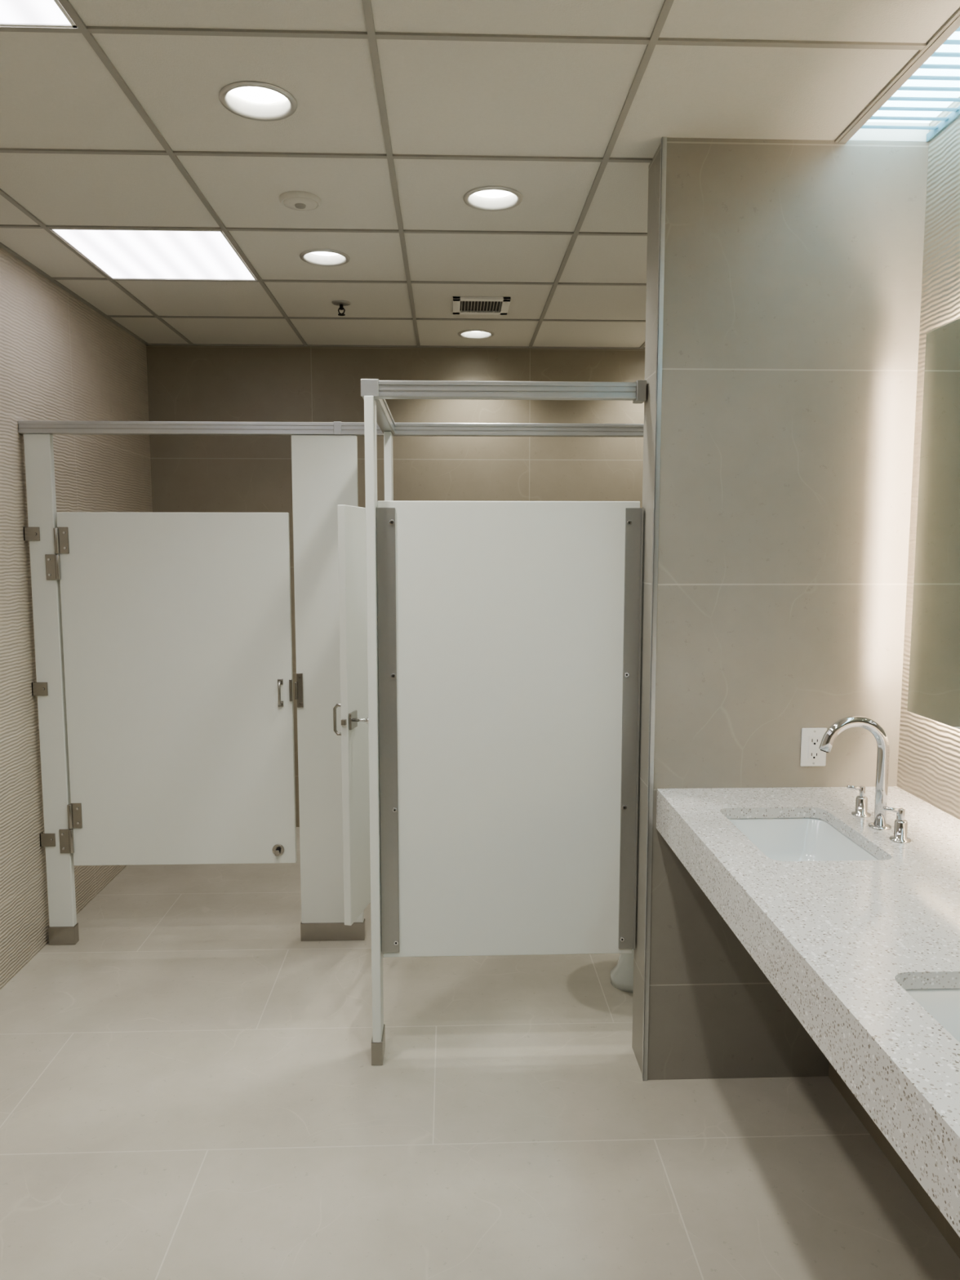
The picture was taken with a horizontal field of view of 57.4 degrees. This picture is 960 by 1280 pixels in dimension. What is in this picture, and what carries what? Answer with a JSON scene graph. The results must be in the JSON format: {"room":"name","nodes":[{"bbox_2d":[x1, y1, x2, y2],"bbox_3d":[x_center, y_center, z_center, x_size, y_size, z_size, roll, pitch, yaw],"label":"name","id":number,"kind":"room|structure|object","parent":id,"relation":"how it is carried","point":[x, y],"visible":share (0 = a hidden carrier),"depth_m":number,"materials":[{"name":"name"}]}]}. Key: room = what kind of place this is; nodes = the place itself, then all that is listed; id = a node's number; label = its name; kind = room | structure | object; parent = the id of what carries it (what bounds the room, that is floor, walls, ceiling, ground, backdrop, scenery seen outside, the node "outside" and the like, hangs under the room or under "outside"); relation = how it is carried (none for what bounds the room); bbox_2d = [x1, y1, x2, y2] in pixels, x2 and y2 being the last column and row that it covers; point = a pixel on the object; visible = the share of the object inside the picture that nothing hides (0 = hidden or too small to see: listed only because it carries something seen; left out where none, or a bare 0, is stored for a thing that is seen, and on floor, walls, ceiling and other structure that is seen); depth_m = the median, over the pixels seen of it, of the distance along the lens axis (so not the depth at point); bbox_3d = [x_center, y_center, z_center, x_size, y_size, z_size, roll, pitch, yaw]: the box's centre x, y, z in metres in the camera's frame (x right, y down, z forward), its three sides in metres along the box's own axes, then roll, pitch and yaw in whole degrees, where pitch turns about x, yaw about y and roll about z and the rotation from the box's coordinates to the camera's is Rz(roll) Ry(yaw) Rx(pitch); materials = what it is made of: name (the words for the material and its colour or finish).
{"room":"public restroom","nodes":[
{"label":"public restroom","id":0,"kind":"room"},
{"bbox_2d":[0,247,152,989],"bbox_3d":[-1.780,-0.041,1.563,0.120,3.000,6.840,0,6,-2],"label":"wall","id":1,"kind":"structure","parent":0,"point":[61,359],"depth_m":3.52,"materials":[{"name":"tile"}]},
{"bbox_2d":[146,345,644,826],"bbox_3d":[-0.343,-0.404,5.077,3.240,3.000,0.120,0,6,-2],"label":"wall","id":2,"kind":"structure","parent":0,"point":[190,473],"depth_m":4.93,"materials":[{"name":"tile"}]},
{"bbox_2d":[0,826,959,1279],"bbox_3d":[-0.221,1.505,1.777,3.240,0.120,7.080,0,6,-2],"label":"floor","id":3,"kind":"structure","parent":0,"point":[191,1089],"depth_m":2.45,"materials":[{"name":"tile"}]},
{"bbox_2d":[23,433,79,945],"bbox_3d":[-1.726,0.226,3.521,0.120,2.066,0.046,0,6,-2],"label":"pilaster","id":4,"kind":"object","parent":3,"relation":"on","point":[49,687],"visible":1,"depth_m":3.50,"materials":[{"name":"white metal"}]},
{"bbox_2d":[44,511,297,866],"bbox_3d":[-1.232,0.210,3.522,0.952,1.432,0.060,0,6,-2],"label":"door","id":5,"kind":"structure","parent":4,"relation":"attached to","point":[176,627],"depth_m":3.52,"materials":[{"name":"white metal"}]},
{"bbox_2d":[290,435,365,941],"bbox_3d":[-0.613,0.223,3.554,0.264,2.066,0.056,0,6,-2],"label":"pilaster","id":6,"kind":"object","parent":3,"relation":"on","point":[324,468],"visible":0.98,"depth_m":3.53,"materials":[{"name":"white metal"}]},
{"bbox_2d":[17,420,644,437],"bbox_3d":[-0.288,-0.832,3.464,2.998,0.050,0.049,0,6,-2],"label":"headrail","id":7,"kind":"object","parent":6,"relation":"on","point":[51,427],"visible":0.65,"depth_m":3.43,"materials":[{"name":"metal"}]},
{"bbox_2d":[364,395,385,1065],"bbox_3d":[-0.326,0.310,2.714,0.036,2.066,0.108,0,6,-2],"label":"pilaster","id":8,"kind":"object","parent":3,"relation":"on","point":[378,1040],"visible":0.99,"depth_m":2.67,"materials":[{"name":"white metal"}]},
{"bbox_2d":[360,378,646,403],"bbox_3d":[0.071,-0.742,2.616,0.845,0.060,0.058,0,6,-2],"label":"headrail","id":9,"kind":"object","parent":8,"relation":"on","point":[636,392],"visible":1,"depth_m":2.60,"materials":[{"name":"metal"}]},
{"bbox_2d":[376,500,643,957],"bbox_3d":[0.091,0.292,2.727,0.804,1.432,0.049,0,6,-2],"label":"panel","id":10,"kind":"object","parent":8,"relation":"attached to","point":[509,632],"visible":1,"depth_m":2.72,"materials":[{"name":"metal"}]},
{"bbox_2d":[383,431,393,500],"bbox_3d":[-0.354,0.229,3.492,0.036,2.066,0.118,0,6,-2],"label":"pilaster","id":11,"kind":"object","parent":3,"relation":"on","point":[388,436],"visible":0.22,"depth_m":3.35,"materials":[{"name":"white metal"}]},
{"bbox_2d":[333,504,370,925],"bbox_3d":[-0.419,0.245,3.185,0.130,1.432,0.515,0,6,4],"label":"door","id":12,"kind":"structure","parent":11,"relation":"attached to","point":[352,560],"depth_m":3.00,"materials":[{"name":"white metal"}]},
{"bbox_2d":[374,399,395,434],"bbox_3d":[-0.341,-0.787,3.033,0.048,0.048,0.813,0,6,-2],"label":"headrail","id":13,"kind":"object","parent":11,"relation":"on","point":[384,420],"visible":0.52,"depth_m":3.05,"materials":[{"name":"metal"}]},
{"bbox_2d":[609,948,633,992],"bbox_3d":[0.827,0.894,3.270,0.793,0.790,0.376,0,6,-2],"label":"toilet","id":14,"kind":"object","parent":3,"relation":"on","point":[621,975],"visible":0.02,"depth_m":3.25,"materials":[{"name":"white ceramic"}]},
{"bbox_2d":[0,0,959,347],"bbox_3d":[-0.221,-1.285,1.489,3.000,0.001,6.840,0,6,-2],"label":"ceiling","id":15,"kind":"structure","parent":0,"point":[479,98],"depth_m":2.38,"materials":[{"name":"tile"}]},
{"bbox_2d":[0,0,77,27],"bbox_3d":[-1.160,-1.299,1.596,0.602,0.018,0.577,0,6,-2],"label":"panel light","id":16,"kind":"object","parent":15,"relation":"in","point":[13,13],"depth_m":1.85,"materials":[{"name":"white plastic"}]},
{"bbox_2d":[48,228,257,280],"bbox_3d":[-1.222,-1.483,3.375,0.602,0.018,0.577,0,6,-2],"label":"panel light","id":17,"kind":"object","parent":15,"relation":"in","point":[119,254],"depth_m":3.35,"materials":[{"name":"white plastic"}]},
{"bbox_2d":[218,81,297,120],"bbox_3d":[-0.559,-1.371,2.213,0.192,0.034,0.192,0,6,-2],"label":"recessed light","id":18,"kind":"object","parent":15,"relation":"in","point":[253,100],"depth_m":2.25,"materials":[{"name":"white plastic"}]},
{"bbox_2d":[279,191,320,211],"bbox_3d":[-0.581,-1.412,2.836,0.132,0.024,0.132,0,6,-2],"label":"smoke detector","id":19,"kind":"object","parent":15,"relation":"attached to","point":[300,201],"visible":1,"depth_m":2.81,"materials":[{"name":"plastic"}]},
{"bbox_2d":[299,248,350,266],"bbox_3d":[-0.601,-1.493,3.396,0.192,0.034,0.192,0,6,-2],"label":"recessed light","id":20,"kind":"object","parent":15,"relation":"in","point":[322,257],"depth_m":3.45,"materials":[{"name":"white plastic"}]},
{"bbox_2d":[332,300,350,315],"bbox_3d":[-0.636,-1.519,4.026,0.084,0.056,0.084,0,6,-2],"label":"sprinkler","id":21,"kind":"object","parent":15,"relation":"attached to","point":[340,303],"visible":1,"depth_m":4.01,"materials":[{"name":"metal"}]},
{"bbox_2d":[457,329,494,338],"bbox_3d":[-0.021,-1.618,4.605,0.192,0.034,0.192,0,6,-2],"label":"recessed light","id":22,"kind":"object","parent":15,"relation":"in","point":[468,334],"depth_m":4.66,"materials":[{"name":"white plastic"}]},
{"bbox_2d":[0,0,959,349],"bbox_3d":[-0.221,-1.311,1.486,3.000,0.068,6.840,0,6,-2],"label":"grid","id":23,"kind":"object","parent":15,"relation":"attached to","point":[926,50],"depth_m":2.49,"materials":[{"name":"metal"}]},
{"bbox_2d":[452,296,511,315],"bbox_3d":[0.004,-1.544,4.055,0.260,0.012,0.260,0,6,-2],"label":"ceiling air vent","id":24,"kind":"object","parent":15,"relation":"in","point":[491,305],"depth_m":4.05,"materials":[{"name":"beige metal"}]},
{"bbox_2d":[462,186,522,211],"bbox_3d":[0.042,-1.434,2.826,0.192,0.034,0.192,0,6,-2],"label":"recessed light","id":25,"kind":"object","parent":15,"relation":"in","point":[491,198],"depth_m":2.87,"materials":[{"name":"white plastic"}]},
{"bbox_2d":[848,26,959,142],"bbox_3d":[1.204,-1.191,0.292,0.233,0.060,4.339,0,6,-2],"label":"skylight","id":26,"kind":"object","parent":15,"relation":"attached to","point":[907,115],"visible":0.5,"depth_m":2.29,"materials":[{"name":"white plastic"}]},
{"bbox_2d":[631,137,928,1079],"bbox_3d":[0.872,-0.025,2.654,0.743,2.745,0.180,0,6,-2],"label":"wall","id":27,"kind":"structure","parent":0,"point":[793,279],"depth_m":2.53,"materials":[{"name":"beige tile"}]},
{"bbox_2d":[641,137,666,1080],"bbox_3d":[0.506,-0.015,2.556,0.013,2.745,0.018,0,6,-2],"label":"trim","id":28,"kind":"structure","parent":27,"relation":"attached to","point":[664,140],"depth_m":2.54,"materials":[{"name":"metal"}]},
{"bbox_2d":[800,728,826,766],"bbox_3d":[0.989,0.318,2.598,0.076,0.116,0.009,0,6,-2],"label":"electrical outlet","id":29,"kind":"object","parent":27,"relation":"attached to","point":[811,755],"visible":0.98,"depth_m":2.60,"materials":[{"name":"white plastic"}]},
{"bbox_2d":[828,1061,959,1258],"bbox_3d":[1.213,1.208,1.224,0.170,0.585,2.940,0,6,-2],"label":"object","id":30,"kind":"structure","parent":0,"point":[923,1198],"depth_m":2.28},
{"bbox_2d":[897,96,959,819],"bbox_3d":[1.338,-0.052,1.671,0.120,3.000,6.840,0,6,-2],"label":"wall","id":31,"kind":"structure","parent":0,"point":[929,755],"depth_m":2.41,"materials":[{"name":"tile"}]},
{"bbox_2d":[656,786,959,1237],"bbox_3d":[0.936,0.651,1.141,0.722,0.120,2.970,0,6,-2],"label":"countertop","id":32,"kind":"structure","parent":31,"relation":"attached to","point":[842,943],"depth_m":1.65,"materials":[{"name":"stone"}]},
{"bbox_2d":[728,817,879,861],"bbox_3d":[0.859,0.675,2.225,0.456,0.329,0.465,0,6,-2],"label":"undermount sink","id":33,"kind":"object","parent":32,"relation":"in","point":[781,839],"visible":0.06,"depth_m":2.41,"materials":[{"name":"white ceramic"}]},
{"bbox_2d":[818,715,911,843],"bbox_3d":[1.001,0.333,2.239,0.220,0.288,0.211,4,7,35],"label":"gooseneck faucet","id":34,"kind":"object","parent":32,"relation":"on","point":[900,827],"visible":1,"depth_m":2.21,"materials":[{"name":"silver metal"}]},
{"bbox_2d":[904,988,959,1042],"bbox_3d":[0.891,0.771,1.290,0.456,0.329,0.465,0,6,-2],"label":"undermount sink","id":35,"kind":"object","parent":32,"relation":"in","point":[943,1005],"visible":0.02,"depth_m":1.48,"materials":[{"name":"white ceramic"}]},
{"bbox_2d":[906,318,959,729],"bbox_3d":[1.265,-0.203,1.356,0.044,1.034,2.150,0,6,-2],"label":"backlit mirror","id":36,"kind":"object","parent":31,"relation":"attached to","point":[934,677],"visible":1,"depth_m":2.31,"materials":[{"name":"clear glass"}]}
]}

